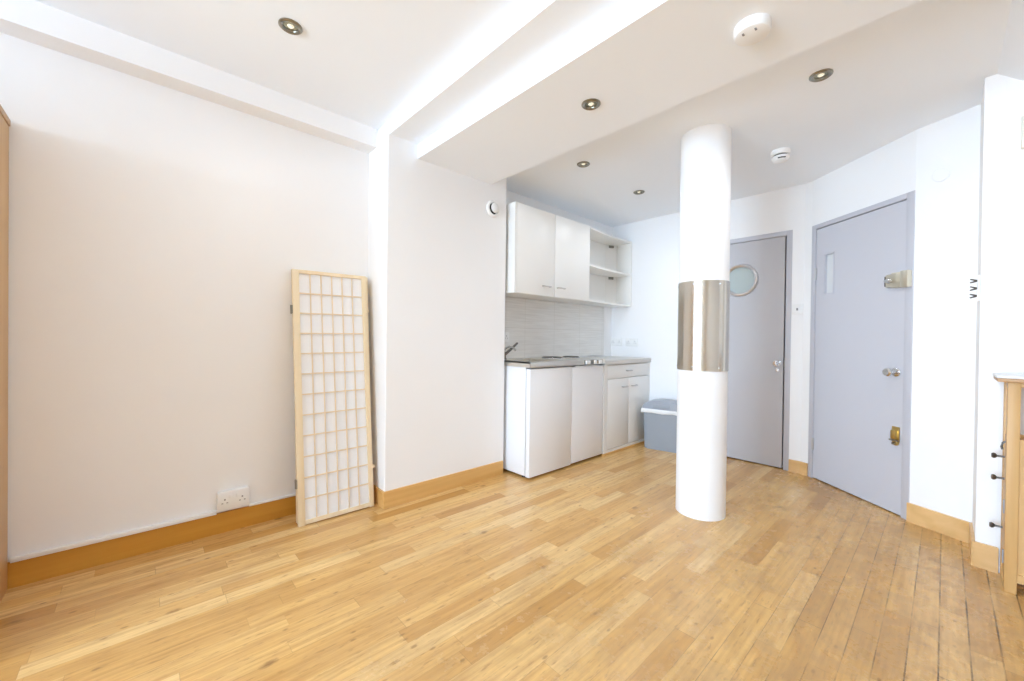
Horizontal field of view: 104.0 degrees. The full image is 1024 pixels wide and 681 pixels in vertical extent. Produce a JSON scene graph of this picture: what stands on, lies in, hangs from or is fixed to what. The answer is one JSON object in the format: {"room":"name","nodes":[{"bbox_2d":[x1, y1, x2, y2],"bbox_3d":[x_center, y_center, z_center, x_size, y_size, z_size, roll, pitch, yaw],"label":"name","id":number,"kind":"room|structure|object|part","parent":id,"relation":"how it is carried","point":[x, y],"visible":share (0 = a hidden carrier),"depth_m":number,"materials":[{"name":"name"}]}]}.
{"room":"studio apartment","nodes":[
{"label":"studio apartment","id":0,"kind":"room"},
{"bbox_2d":[0,33,368,561],"bbox_3d":[-3.042,-0.190,0.938,5.600,2.450,0.190,0,1,-43],"label":"wall","id":1,"kind":"structure","parent":0,"point":[157,233],"depth_m":1.97,"materials":[{"name":"white paint"}]},
{"bbox_2d":[7,496,295,588],"bbox_3d":[-2.945,0.982,0.912,5.318,0.109,0.012,0,1,-43],"label":"baseboard","id":2,"kind":"structure","parent":1,"relation":"attached to","point":[27,571],"depth_m":1.95,"materials":[{"name":"brown wood"}]},
{"bbox_2d":[10,493,295,562],"bbox_3d":[-1.553,0.926,2.189,1.505,0.019,0.022,0,1,-43],"label":"cable trunking","id":3,"kind":"object","parent":1,"relation":"attached to","point":[211,513],"visible":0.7,"depth_m":1.89,"materials":[{"name":"white plastic"}]},
{"bbox_2d":[0,0,376,152],"bbox_3d":[-2.966,-1.339,0.802,5.518,0.128,0.161,0,1,-43],"label":"ceiling beam","id":4,"kind":"structure","parent":1,"relation":"attached to","point":[32,21],"depth_m":1.92,"materials":[{"name":"white paint"}]},
{"bbox_2d":[217,486,248,511],"bbox_3d":[-1.531,0.868,2.196,0.144,0.100,0.040,0,1,-43],"label":"power socket","id":5,"kind":"object","parent":1,"relation":"attached to","point":[228,499],"visible":1,"depth_m":2.18,"materials":[{"name":"white plastic"}]},
{"bbox_2d":[0,443,1023,680],"bbox_3d":[0.444,1.149,-0.488,8.800,0.120,7.050,0,1,-43],"label":"floor","id":6,"kind":"structure","parent":0,"point":[589,569],"depth_m":1.68,"materials":[{"name":"brown wood"}]},
{"bbox_2d":[0,105,10,601],"bbox_3d":[-2.249,0.065,1.098,0.998,1.958,0.634,0,1,-43],"label":"wardrobe","id":7,"kind":"object","parent":6,"relation":"on","point":[5,122],"visible":1,"depth_m":1.61,"materials":[{"name":"brown wood"}]},
{"bbox_3d":[-2.251,-0.900,1.106,0.998,0.028,0.593,0,1,-43],"label":"panel","id":8,"kind":"part","parent":7,"relation":"part of","materials":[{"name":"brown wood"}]},
{"bbox_2d":[290,269,374,526],"bbox_3d":[-1.096,0.315,2.456,0.470,1.469,0.214,0,1,-42],"label":"folding screen","id":9,"kind":"object","parent":6,"relation":"on","point":[334,465],"visible":1,"depth_m":2.42,"materials":[{"name":"white paper"}]},
{"bbox_3d":[-1.105,0.315,2.483,0.458,1.476,0.022,0,-4,-42],"label":"screen panel","id":10,"kind":"part","parent":9,"relation":"part of","materials":[{"name":"brown wood"}]},
{"bbox_2d":[368,125,506,490],"bbox_3d":[-0.549,-0.148,2.976,0.994,2.400,0.378,0,1,-43],"label":"wall pier","id":11,"kind":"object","parent":6,"relation":"on","point":[437,256],"visible":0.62,"depth_m":2.72,"materials":[{"name":"white paint"}]},
{"bbox_2d":[373,461,502,508],"bbox_3d":[-0.533,1.000,2.935,0.994,0.104,0.288,0,1,-43],"label":"baseboard","id":12,"kind":"object","parent":11,"relation":"attached to","point":[384,499],"visible":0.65,"depth_m":2.74,"materials":[{"name":"brown wood"}]},
{"bbox_2d":[486,200,499,217],"bbox_3d":[-0.136,-1.010,3.058,0.128,0.128,0.036,0,1,-43],"label":"wall vent","id":13,"kind":"object","parent":11,"relation":"attached to","point":[492,208],"visible":1,"depth_m":3.05,"materials":[{"name":"white plastic"}]},
{"bbox_2d":[503,366,571,477],"bbox_3d":[0.154,0.632,3.362,0.499,0.852,0.479,0,1,-43],"label":"base cabinet","id":14,"kind":"object","parent":6,"relation":"on","point":[537,401],"visible":0.76,"depth_m":3.15,"materials":[{"name":"white laminate"}]},
{"bbox_3d":[0.301,0.631,3.201,0.497,0.825,0.042,0,1,-43],"label":"door","id":15,"kind":"part","parent":14,"relation":"part of","materials":[{"name":"white laminate"}]},
{"bbox_2d":[504,342,604,367],"bbox_3d":[0.336,0.112,3.499,0.966,0.188,0.510,0,1,-43],"label":"sink","id":16,"kind":"object","parent":14,"relation":"on","point":[545,361],"visible":0.96,"depth_m":3.35,"materials":[{"name":"metal"}]},
{"bbox_2d":[516,359,547,360],"bbox_3d":[0.141,0.186,3.332,0.310,0.037,0.300,0,1,-43],"label":"sink basin","id":17,"kind":"object","parent":16,"relation":"in","point":[516,359],"depth_m":3.48,"materials":[{"name":"metal"}]},
{"bbox_2d":[568,364,602,463],"bbox_3d":[0.509,0.635,3.684,0.448,0.850,0.468,0,1,-43],"label":"fridge","id":18,"kind":"object","parent":6,"relation":"on","point":[587,380],"visible":0.43,"depth_m":3.50,"materials":[{"name":"white laminate"}]},
{"bbox_2d":[602,362,649,455],"bbox_3d":[0.996,0.644,4.118,0.839,0.837,0.511,0,1,-43],"label":"base cabinet","id":19,"kind":"object","parent":6,"relation":"on","point":[626,387],"visible":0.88,"depth_m":3.90,"materials":[{"name":"white laminate"}]},
{"bbox_2d":[580,356,650,364],"bbox_3d":[0.995,0.203,4.121,0.842,0.044,0.493,0,1,-43],"label":"countertop","id":20,"kind":"structure","parent":19,"relation":"on","point":[609,360],"depth_m":4.01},
{"bbox_3d":[1.014,0.691,3.843,0.369,0.652,0.019,0,1,-43],"label":"door","id":21,"kind":"part","parent":19,"relation":"part of","materials":[{"name":"white laminate"}]},
{"bbox_3d":[1.156,0.297,3.967,0.742,0.126,0.019,0,1,-43],"label":"drawer","id":22,"kind":"part","parent":19,"relation":"part of","materials":[{"name":"white laminate"}]},
{"bbox_3d":[1.288,0.692,4.096,0.369,0.652,0.019,0,1,-43],"label":"door","id":23,"kind":"part","parent":19,"relation":"part of","materials":[{"name":"white laminate"}]},
{"bbox_2d":[641,399,676,452],"bbox_3d":[1.502,0.828,3.936,0.412,0.485,0.200,1,1,35],"label":"rubbish bin","id":24,"kind":"object","parent":6,"relation":"on","point":[660,415],"visible":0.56,"depth_m":3.88,"materials":[{"name":"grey plastic"}]},
{"bbox_3d":[1.507,0.629,3.938,0.388,0.088,0.184,1,1,35],"label":"lid","id":25,"kind":"part","parent":24,"relation":"part of","materials":[{"name":"grey plastic"}]},
{"bbox_2d":[675,124,731,521],"bbox_3d":[1.201,-0.103,2.514,0.300,2.360,0.294,0,1,-43],"label":"pillar","id":26,"kind":"structure","parent":6,"relation":"on","point":[706,150],"depth_m":2.39,"materials":[{"name":"white paint"}]},
{"bbox_2d":[989,373,1023,594],"bbox_3d":[2.365,0.627,1.634,0.228,0.942,0.524,0,1,-43],"label":"dresser","id":27,"kind":"object","parent":6,"relation":"on","point":[1012,446],"visible":1,"depth_m":1.73,"materials":[{"name":"brown wood"}]},
{"bbox_3d":[2.232,0.855,1.845,0.025,0.025,0.040,0,1,-43],"label":"knob","id":28,"kind":"part","parent":27,"relation":"part of","materials":[{"name":"metal"}]},
{"bbox_3d":[2.202,0.621,1.813,0.025,0.025,0.040,0,1,-43],"label":"knob","id":29,"kind":"part","parent":27,"relation":"part of","materials":[{"name":"metal"}]},
{"bbox_3d":[2.209,0.524,1.817,0.025,0.025,0.040,0,1,-43],"label":"knob","id":30,"kind":"part","parent":27,"relation":"part of","materials":[{"name":"metal"}]},
{"bbox_3d":[2.279,0.638,1.836,0.035,0.914,0.036,0,1,-43],"label":"leg","id":31,"kind":"part","parent":27,"relation":"part of","materials":[{"name":"brown wood"}]},
{"bbox_3d":[2.221,0.841,1.795,0.103,0.332,0.018,0,1,-43],"label":"door","id":32,"kind":"part","parent":27,"relation":"part of","materials":[{"name":"brown wood"}]},
{"bbox_3d":[2.223,0.624,1.793,0.103,0.094,0.018,0,1,-43],"label":"drawer","id":33,"kind":"part","parent":27,"relation":"part of","materials":[{"name":"brown wood"}]},
{"bbox_3d":[2.176,0.638,1.741,0.035,0.914,0.036,0,1,-43],"label":"leg","id":34,"kind":"part","parent":27,"relation":"part of","materials":[{"name":"brown wood"}]},
{"bbox_3d":[2.364,1.030,1.638,0.167,0.035,0.444,0,1,-43],"label":"rail","id":35,"kind":"part","parent":27,"relation":"part of","materials":[{"name":"brown wood"}]},
{"bbox_3d":[2.371,0.463,1.634,0.167,0.066,0.444,0,1,-43],"label":"rail","id":36,"kind":"part","parent":27,"relation":"part of","materials":[{"name":"brown wood"}]},
{"bbox_3d":[2.368,0.753,1.636,0.155,0.530,0.392,0,1,-43],"label":"panel","id":37,"kind":"part","parent":27,"relation":"part of","materials":[{"name":"brown wood"}]},
{"bbox_2d":[35,0,1011,226],"bbox_3d":[0.475,-1.346,-0.506,8.800,0.370,7.050,0,1,-43],"label":"ceiling","id":38,"kind":"structure","parent":0,"point":[488,91],"depth_m":1.91,"materials":[{"name":"white paint"}]},
{"bbox_2d":[278,18,302,34],"bbox_3d":[-0.970,-1.372,1.751,0.094,0.009,0.094,0,1,-43],"label":"recessed light","id":39,"kind":"object","parent":38,"relation":"in","point":[288,25],"visible":1,"depth_m":1.75,"materials":[{"name":"silver metal"}]},
{"bbox_2d":[577,161,589,167],"bbox_3d":[0.524,-1.290,2.933,0.094,0.009,0.094,0,1,-43],"label":"recessed light","id":40,"kind":"object","parent":38,"relation":"in","point":[582,164],"visible":1,"depth_m":2.93,"materials":[{"name":"silver metal"}]},
{"bbox_2d":[581,98,600,109],"bbox_3d":[0.394,-1.175,1.994,0.094,0.009,0.094,0,1,-43],"label":"recessed light","id":41,"kind":"object","parent":38,"relation":"in","point":[589,104],"visible":1,"depth_m":1.99,"materials":[{"name":"silver metal"}]},
{"bbox_2d":[633,190,644,194],"bbox_3d":[1.104,-1.287,3.476,0.094,0.009,0.094,0,1,-43],"label":"recessed light","id":42,"kind":"object","parent":38,"relation":"in","point":[637,192],"visible":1,"depth_m":3.47,"materials":[{"name":"silver metal"}]},
{"bbox_2d":[734,13,770,45],"bbox_3d":[0.893,-1.149,1.487,0.120,0.041,0.120,0,1,-43],"label":"smoke detector","id":43,"kind":"object","parent":38,"relation":"attached to","point":[752,29],"visible":1,"depth_m":1.46,"materials":[{"name":"white plastic"}]},
{"bbox_2d":[771,147,790,163],"bbox_3d":[1.811,-1.240,2.697,0.112,0.075,0.112,0,1,-43],"label":"detector","id":44,"kind":"object","parent":38,"relation":"attached to","point":[780,155],"visible":1,"depth_m":2.66,"materials":[{"name":"white plastic"}]},
{"bbox_2d":[809,68,832,81],"bbox_3d":[1.484,-1.271,1.921,0.094,0.009,0.094,0,1,-43],"label":"recessed light","id":45,"kind":"object","parent":38,"relation":"in","point":[823,74],"visible":1,"depth_m":1.92,"materials":[{"name":"silver metal"}]},
{"bbox_2d":[998,0,1023,80],"bbox_3d":[1.984,-1.190,1.490,1.024,0.157,0.171,0,1,-43],"label":"haunch","id":46,"kind":"structure","parent":38,"relation":"attached to","point":[1011,64],"depth_m":1.68,"materials":[{"name":"white paint"}]},
{"bbox_2d":[504,357,604,367],"bbox_3d":[0.329,0.184,3.506,0.966,0.043,0.492,0,1,-43],"label":"countertop","id":47,"kind":"structure","parent":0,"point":[511,361],"depth_m":3.21,"materials":[{"name":"metal"}]},
{"bbox_2d":[504,342,517,359],"bbox_3d":[0.013,0.087,3.366,0.168,0.145,0.167,0,1,-43],"label":"tap","id":48,"kind":"object","parent":47,"relation":"on","point":[511,347],"depth_m":3.36,"materials":[{"name":"silver metal"}]},
{"bbox_2d":[506,190,612,358],"bbox_3d":[0.394,-0.145,4.070,2.100,2.400,0.250,0,1,-43],"label":"wall","id":49,"kind":"structure","parent":0,"point":[511,197],"depth_m":4.18,"materials":[{"name":"white paint"}]},
{"bbox_2d":[505,201,589,302],"bbox_3d":[0.291,-0.735,3.567,0.974,0.713,0.329,0,1,-43],"label":"upper cabinet","id":50,"kind":"object","parent":49,"relation":"attached to","point":[548,254],"visible":0.98,"depth_m":3.39,"materials":[{"name":"white laminate"}]},
{"bbox_3d":[0.198,-0.734,3.312,0.455,0.711,0.019,0,1,-43],"label":"door","id":51,"kind":"part","parent":50,"relation":"part of","materials":[{"name":"white laminate"}]},
{"bbox_3d":[0.550,-0.732,3.638,0.495,0.711,0.019,0,1,-43],"label":"door","id":52,"kind":"part","parent":50,"relation":"part of","materials":[{"name":"white laminate"}]},
{"bbox_2d":[504,297,603,357],"bbox_3d":[0.410,-0.108,3.908,1.676,0.536,0.010,0,1,-43],"label":"backsplash","id":53,"kind":"structure","parent":49,"relation":"attached to","point":[539,328],"depth_m":3.88,"materials":[{"name":"grey tile"}]},
{"bbox_2d":[505,332,508,341],"bbox_3d":[-0.079,-0.031,3.440,0.146,0.086,0.016,0,1,-43],"label":"power socket","id":54,"kind":"object","parent":53,"relation":"attached to","point":[506,333],"visible":0.33,"depth_m":3.47,"materials":[{"name":"white plastic"}]},
{"bbox_2d":[570,226,631,307],"bbox_3d":[0.943,-0.731,4.191,0.829,0.713,0.296,0,1,-43],"label":"open shelf unit","id":55,"kind":"object","parent":49,"relation":"attached to","point":[610,275],"visible":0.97,"depth_m":4.41,"materials":[{"name":"white laminate"}]},
{"bbox_3d":[0.793,-0.734,4.246,0.681,0.677,0.012,0,1,-43],"label":"panel","id":56,"kind":"part","parent":55,"relation":"part of","materials":[{"name":"white laminate"}]},
{"bbox_3d":[0.932,-0.384,4.188,0.812,0.018,0.296,0,1,-43],"label":"panel","id":57,"kind":"part","parent":55,"relation":"part of","materials":[{"name":"white laminate"}]},
{"bbox_3d":[0.936,-0.723,4.185,0.812,0.018,0.296,0,1,-43],"label":"shelf","id":58,"kind":"part","parent":55,"relation":"part of","materials":[{"name":"white laminate"}]},
{"bbox_3d":[0.941,-1.079,4.183,0.812,0.018,0.296,0,1,-43],"label":"panel","id":59,"kind":"part","parent":55,"relation":"part of","materials":[{"name":"white laminate"}]},
{"bbox_3d":[1.226,-0.730,4.482,0.017,0.713,0.253,0,1,-43],"label":"panel","id":60,"kind":"part","parent":55,"relation":"part of","materials":[{"name":"white laminate"}]},
{"bbox_2d":[611,184,805,460],"bbox_3d":[1.781,-0.127,4.013,0.160,2.400,1.915,0,1,-43],"label":"wall","id":61,"kind":"structure","parent":0,"point":[651,318],"depth_m":4.08,"materials":[{"name":"white paint"}]},
{"bbox_2d":[611,338,621,345],"bbox_3d":[1.181,0.016,4.534,0.012,0.086,0.146,0,1,-43],"label":"power socket","id":62,"kind":"object","parent":61,"relation":"attached to","point":[614,341],"visible":1,"depth_m":4.53,"materials":[{"name":"white plastic"}]},
{"bbox_2d":[626,338,637,345],"bbox_3d":[1.313,0.018,4.391,0.012,0.086,0.146,0,1,-43],"label":"power socket","id":63,"kind":"object","parent":61,"relation":"attached to","point":[629,341],"visible":1,"depth_m":4.38,"materials":[{"name":"white plastic"}]},
{"bbox_2d":[727,230,792,470],"bbox_3d":[2.060,0.078,3.657,0.221,2.002,0.842,0,1,-43],"label":"door","id":64,"kind":"structure","parent":61,"relation":"in","point":[758,406],"depth_m":3.48,"materials":[{"name":"grey paint"}]},
{"bbox_3d":[2.066,-0.542,3.614,0.014,0.236,0.236,0,1,-43],"label":"porthole glass","id":65,"kind":"part","parent":64,"relation":"part of","materials":[{"name":"grey"}]},
{"bbox_3d":[2.225,0.191,3.367,0.072,0.052,0.052,0,1,-43],"label":"knob","id":66,"kind":"part","parent":64,"relation":"part of","materials":[{"name":"silver metal"}]},
{"bbox_2d":[792,304,802,313],"bbox_3d":[2.341,-0.257,3.280,0.012,0.082,0.076,0,1,-43],"label":"light switch","id":67,"kind":"object","parent":61,"relation":"attached to","point":[796,308],"visible":1,"depth_m":3.28,"materials":[{"name":"white plastic"}]},
{"bbox_2d":[788,459,807,475],"bbox_3d":[2.338,1.036,3.266,0.028,0.100,0.135,0,0,-32],"label":"baseboard","id":68,"kind":"structure","parent":61,"relation":"attached to","point":[795,466],"depth_m":3.26,"materials":[{"name":"brown wood"}]},
{"bbox_2d":[801,181,812,462],"bbox_3d":[2.494,-0.113,3.250,0.227,2.400,0.175,0,1,-43],"label":"wall","id":69,"kind":"structure","parent":0,"point":[809,186],"depth_m":3.23,"materials":[{"name":"white paint"}]},
{"bbox_2d":[813,130,916,225],"bbox_3d":[2.496,-1.108,2.799,0.160,0.402,0.786,1,0,-2],"label":"wall","id":70,"kind":"structure","parent":0,"point":[887,172],"depth_m":2.72,"materials":[{"name":"white paint"}]},
{"bbox_2d":[808,190,915,519],"bbox_3d":[2.442,0.091,2.807,0.227,1.998,0.786,1,0,-2],"label":"door","id":71,"kind":"structure","parent":70,"relation":"in","point":[862,266],"depth_m":2.73,"materials":[{"name":"grey paint"}]},
{"bbox_3d":[2.424,-0.507,3.031,0.012,0.300,0.080,1,0,-2],"label":"vision glass","id":72,"kind":"part","parent":71,"relation":"part of","materials":[{"name":"white"}]},
{"bbox_3d":[2.381,-0.377,2.527,0.026,0.034,0.046,1,0,-2],"label":"turn knob","id":73,"kind":"part","parent":71,"relation":"part of","materials":[{"name":"silver metal"}]},
{"bbox_3d":[2.376,0.199,2.508,0.076,0.056,0.056,1,0,-2],"label":"knob","id":74,"kind":"part","parent":71,"relation":"part of","materials":[{"name":"silver metal"}]},
{"bbox_2d":[909,104,980,522],"bbox_3d":[2.555,-0.105,2.311,0.206,2.400,0.288,1,0,-17],"label":"wall","id":75,"kind":"structure","parent":0,"point":[946,211],"depth_m":2.27,"materials":[{"name":"white paint"}]},
{"bbox_2d":[906,502,968,542],"bbox_3d":[2.434,1.038,2.287,0.016,0.112,0.279,1,0,-17],"label":"baseboard","id":76,"kind":"structure","parent":75,"relation":"attached to","point":[950,526],"depth_m":2.28,"materials":[{"name":"brown wood"}]},
{"bbox_2d":[969,275,980,300],"bbox_3d":[2.278,-0.256,1.968,0.046,0.126,0.034,0,1,-43],"label":"key rack","id":77,"kind":"object","parent":75,"relation":"attached to","point":[978,276],"visible":1,"depth_m":1.95,"materials":[{"name":"white plastic"}]},
{"bbox_3d":[2.286,-0.256,1.959,0.046,0.126,0.010,0,1,-43],"label":"mounting plate","id":78,"kind":"part","parent":77,"relation":"part of","materials":[{"name":"white plastic"}]},
{"bbox_2d":[972,74,1023,572],"bbox_3d":[3.788,-0.077,0.594,0.428,2.400,4.037,0,1,-43],"label":"wall","id":79,"kind":"structure","parent":0,"point":[1000,307],"depth_m":1.90,"materials":[{"name":"white paint"}]},
{"bbox_2d":[969,522,998,572],"bbox_3d":[2.371,1.036,2.014,0.314,0.118,0.083,0,1,-43],"label":"baseboard","id":80,"kind":"structure","parent":79,"relation":"attached to","point":[984,556],"depth_m":1.92,"materials":[{"name":"beige wood"}]},
{"bbox_2d":[1019,115,1023,150],"bbox_3d":[2.371,-0.953,1.794,0.034,0.156,0.114,0,1,-43],"label":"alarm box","id":81,"kind":"object","parent":79,"relation":"attached to","point":[1021,133],"visible":1,"depth_m":1.83,"materials":[{"name":"white plastic"}]}
]}

